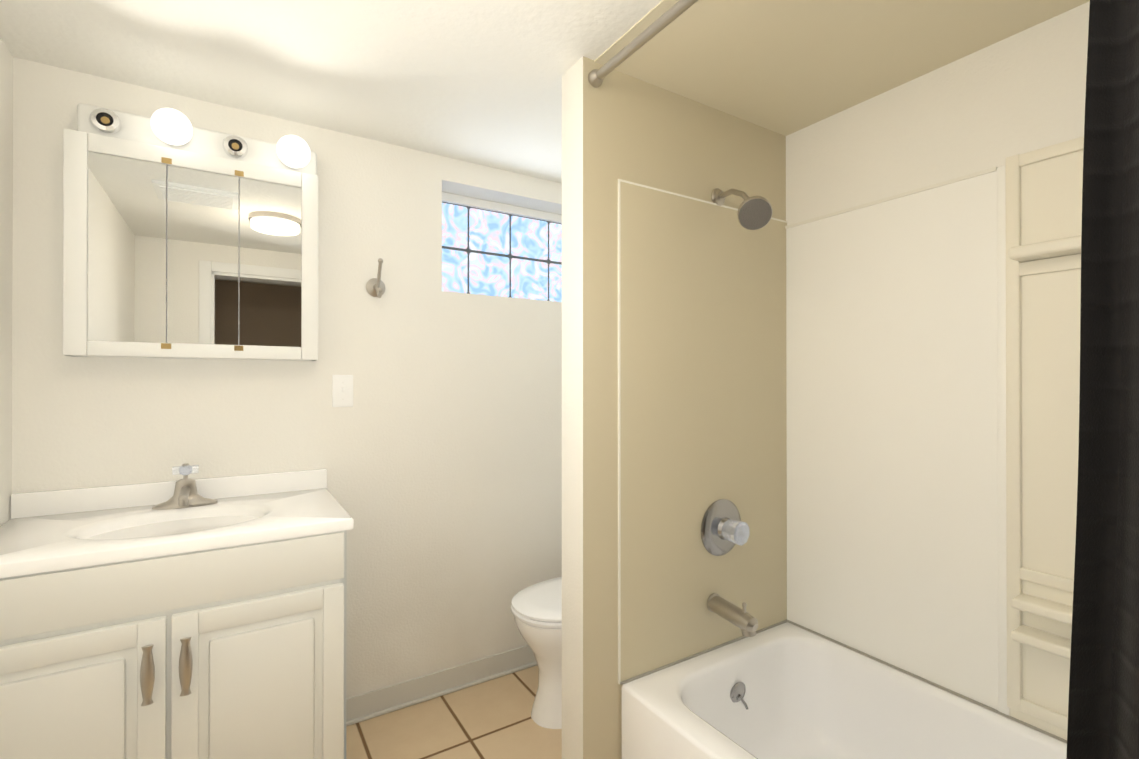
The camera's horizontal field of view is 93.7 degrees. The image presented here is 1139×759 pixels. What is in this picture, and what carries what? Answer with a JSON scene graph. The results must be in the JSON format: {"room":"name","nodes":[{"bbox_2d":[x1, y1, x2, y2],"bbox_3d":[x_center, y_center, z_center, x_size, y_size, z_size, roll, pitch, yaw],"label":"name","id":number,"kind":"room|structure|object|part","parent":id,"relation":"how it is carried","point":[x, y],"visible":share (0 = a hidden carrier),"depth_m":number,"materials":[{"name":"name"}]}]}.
{"room":"bathroom","nodes":[
{"label":"bathroom","id":0,"kind":"room"},
{"bbox_2d":[0,38,12,525],"bbox_3d":[-0.932,0.171,0.370,0.150,2.130,2.505,0,0,-32],"label":"wall","id":1,"kind":"structure","parent":0,"point":[6,164],"depth_m":1.43,"materials":[{"name":"paint"}]},
{"bbox_2d":[12,57,561,698],"bbox_3d":[-0.664,0.177,2.165,2.515,2.130,0.250,0,0,-32],"label":"wall","id":2,"kind":"structure","parent":0,"point":[436,449],"depth_m":1.97,"materials":[{"name":"paint"}]},
{"bbox_2d":[63,103,317,360],"bbox_3d":[-1.109,-0.421,1.621,0.629,0.712,0.198,0,0,-32],"label":"upper cabinet","id":3,"kind":"object","parent":2,"relation":"attached to","point":[183,238],"visible":1,"depth_m":1.58,"materials":[{"name":"white"}]},
{"bbox_3d":[-1.147,-0.728,1.542,0.098,0.098,0.103,0,0,-32],"label":"bulb","id":4,"kind":"part","parent":3,"relation":"part of","materials":[{"name":"white glass"}]},
{"bbox_3d":[-1.102,-0.368,1.609,0.537,0.557,0.012,0,0,-32],"label":"door","id":5,"kind":"part","parent":3,"relation":"part of","materials":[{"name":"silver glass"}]},
{"bbox_3d":[-0.882,-0.728,1.708,0.098,0.098,0.103,0,0,-32],"label":"bulb","id":6,"kind":"part","parent":3,"relation":"part of","materials":[{"name":"white glass"}]},
{"bbox_2d":[332,375,352,406],"bbox_3d":[-0.812,0.041,1.915,0.070,0.115,0.016,0,0,-32],"label":"light switch","id":7,"kind":"object","parent":2,"relation":"attached to","point":[342,390],"visible":1,"depth_m":1.92,"materials":[{"name":"white plastic"}]},
{"bbox_2d":[366,258,384,297],"bbox_3d":[-0.695,-0.364,1.943,0.070,0.141,0.094,0,0,-32],"label":"hook","id":8,"kind":"object","parent":2,"relation":"attached to","point":[375,287],"visible":1,"depth_m":1.96,"materials":[{"name":"silver metal"}]},
{"bbox_2d":[346,645,537,725],"bbox_3d":[-0.294,1.197,2.235,1.360,0.090,0.020,0,0,-32],"label":"baseboard","id":9,"kind":"structure","parent":2,"relation":"attached to","point":[377,702],"depth_m":2.06,"materials":[{"name":"grey plastic"}]},
{"bbox_2d":[442,192,561,301],"bbox_3d":[-0.285,-0.572,2.464,0.812,0.439,0.088,0,0,-32],"label":"window","id":10,"kind":"structure","parent":2,"relation":"in","point":[490,248],"depth_m":2.40,"materials":[{"name":"blue glass"}]},
{"bbox_2d":[346,665,561,758],"bbox_3d":[0.002,1.278,1.101,2.515,0.080,2.755,0,0,-32],"label":"floor","id":11,"kind":"structure","parent":0,"point":[491,719],"depth_m":1.89,"materials":[{"name":"tile"}]},
{"bbox_2d":[0,463,353,758],"bbox_3d":[-1.051,0.746,1.447,0.793,0.987,0.547,0,0,-32],"label":"bathroom vanity","id":12,"kind":"object","parent":11,"relation":"on","point":[185,617],"visible":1,"depth_m":1.29,"materials":[{"name":"white wood"}]},
{"bbox_3d":[-1.096,0.843,1.144,0.371,0.581,0.026,0,0,-32],"label":"door","id":13,"kind":"part","parent":12,"relation":"part of","materials":[{"name":"white wood"}]},
{"bbox_3d":[-0.951,0.664,1.204,0.027,0.130,0.029,0,0,-32],"label":"handle","id":14,"kind":"part","parent":12,"relation":"part of","materials":[{"name":"silver metal"}]},
{"bbox_2d":[152,463,216,509],"bbox_3d":[-1.133,0.316,1.571,0.160,0.127,0.140,0,0,-32],"label":"faucet","id":15,"kind":"object","parent":12,"relation":"on","point":[185,496],"depth_m":1.59,"materials":[{"name":"silver metal"}]},
{"bbox_3d":[-0.892,0.664,1.242,0.027,0.130,0.029,0,0,-32],"label":"handle","id":16,"kind":"part","parent":12,"relation":"part of","materials":[{"name":"silver metal"}]},
{"bbox_3d":[-0.772,0.844,1.348,0.375,0.581,0.026,0,0,-32],"label":"door","id":17,"kind":"part","parent":12,"relation":"part of","materials":[{"name":"white wood"}]},
{"bbox_2d":[511,577,561,728],"bbox_3d":[0.136,0.861,2.105,0.769,0.762,0.472,0,0,-32],"label":"toilet","id":18,"kind":"object","parent":11,"relation":"on","point":[536,610],"visible":0.21,"depth_m":1.91,"materials":[{"name":"white ceramic"}]},
{"bbox_2d":[621,622,1066,758],"bbox_3d":[0.867,1.053,1.091,0.758,0.370,1.512,0,0,-32],"label":"bathtub","id":19,"kind":"object","parent":11,"relation":"on","point":[786,690],"visible":1,"depth_m":1.61,"materials":[{"name":"white ceramic"}]},
{"bbox_2d":[0,0,1089,182],"bbox_3d":[0.197,-0.942,0.451,2.885,0.104,4.075,0,0,-32],"label":"ceiling","id":20,"kind":"structure","parent":0,"point":[476,81],"depth_m":1.45,"materials":[{"name":"paint"}]},
{"bbox_2d":[562,56,785,758],"bbox_3d":[0.382,0.175,1.751,0.885,2.130,0.113,0,0,-32],"label":"wall","id":21,"kind":"structure","parent":0,"point":[616,125],"depth_m":1.52,"materials":[{"name":"paint"}]},
{"bbox_2d":[618,179,786,684],"bbox_3d":[0.465,0.148,1.729,0.765,1.444,0.012,0,0,-32],"label":"wall","id":22,"kind":"structure","parent":21,"relation":"attached to","point":[702,413],"depth_m":1.68,"materials":[{"name":"beige"}]},
{"bbox_2d":[701,499,749,555],"bbox_3d":[0.521,0.483,1.705,0.184,0.184,0.097,0,0,-32],"label":"shower valve","id":23,"kind":"object","parent":22,"relation":"attached to","point":[725,529],"visible":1,"depth_m":1.71,"materials":[{"name":"silver metal"}]},
{"bbox_2d":[707,593,757,636],"bbox_3d":[0.510,0.726,1.657,0.060,0.096,0.166,0,0,-32],"label":"tub spout","id":24,"kind":"object","parent":22,"relation":"attached to","point":[744,621],"visible":1,"depth_m":1.63,"materials":[{"name":"silver metal"}]},
{"bbox_2d":[711,188,772,229],"bbox_3d":[0.523,-0.537,1.643,0.113,0.179,0.222,0,0,-32],"label":"shower head","id":25,"kind":"object","parent":21,"relation":"attached to","point":[755,213],"visible":1,"depth_m":1.58},
{"bbox_2d":[786,1,1089,622],"bbox_3d":[1.030,0.175,1.692,0.150,2.130,2.355,0,0,-32],"label":"wall","id":26,"kind":"structure","parent":0,"point":[997,104],"depth_m":1.50,"materials":[{"name":"paint"}]},
{"bbox_2d":[785,136,1083,742],"bbox_3d":[1.153,0.149,1.275,0.084,1.440,1.512,0,0,-32],"label":"wall","id":27,"kind":"structure","parent":26,"relation":"attached to","point":[932,363],"depth_m":1.50,"materials":[{"name":"white plastic"}]},
{"bbox_3d":[0.759,0.170,0.042,2.365,2.130,0.150,0,0,-32],"label":"wall","id":28,"kind":"structure","parent":0,"visible":0},
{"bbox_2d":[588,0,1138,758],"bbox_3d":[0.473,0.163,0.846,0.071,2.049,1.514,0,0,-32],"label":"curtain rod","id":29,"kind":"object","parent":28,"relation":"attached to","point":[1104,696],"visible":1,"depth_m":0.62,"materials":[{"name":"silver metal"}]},
{"bbox_2d":[1066,0,1138,758],"bbox_3d":[0.727,0.166,0.442,0.071,2.041,0.501,0,0,-32],"label":"curtain","id":30,"kind":"object","parent":29,"relation":"hanging from","point":[1103,704],"depth_m":0.62,"materials":[{"name":"black fabric"}]}
]}

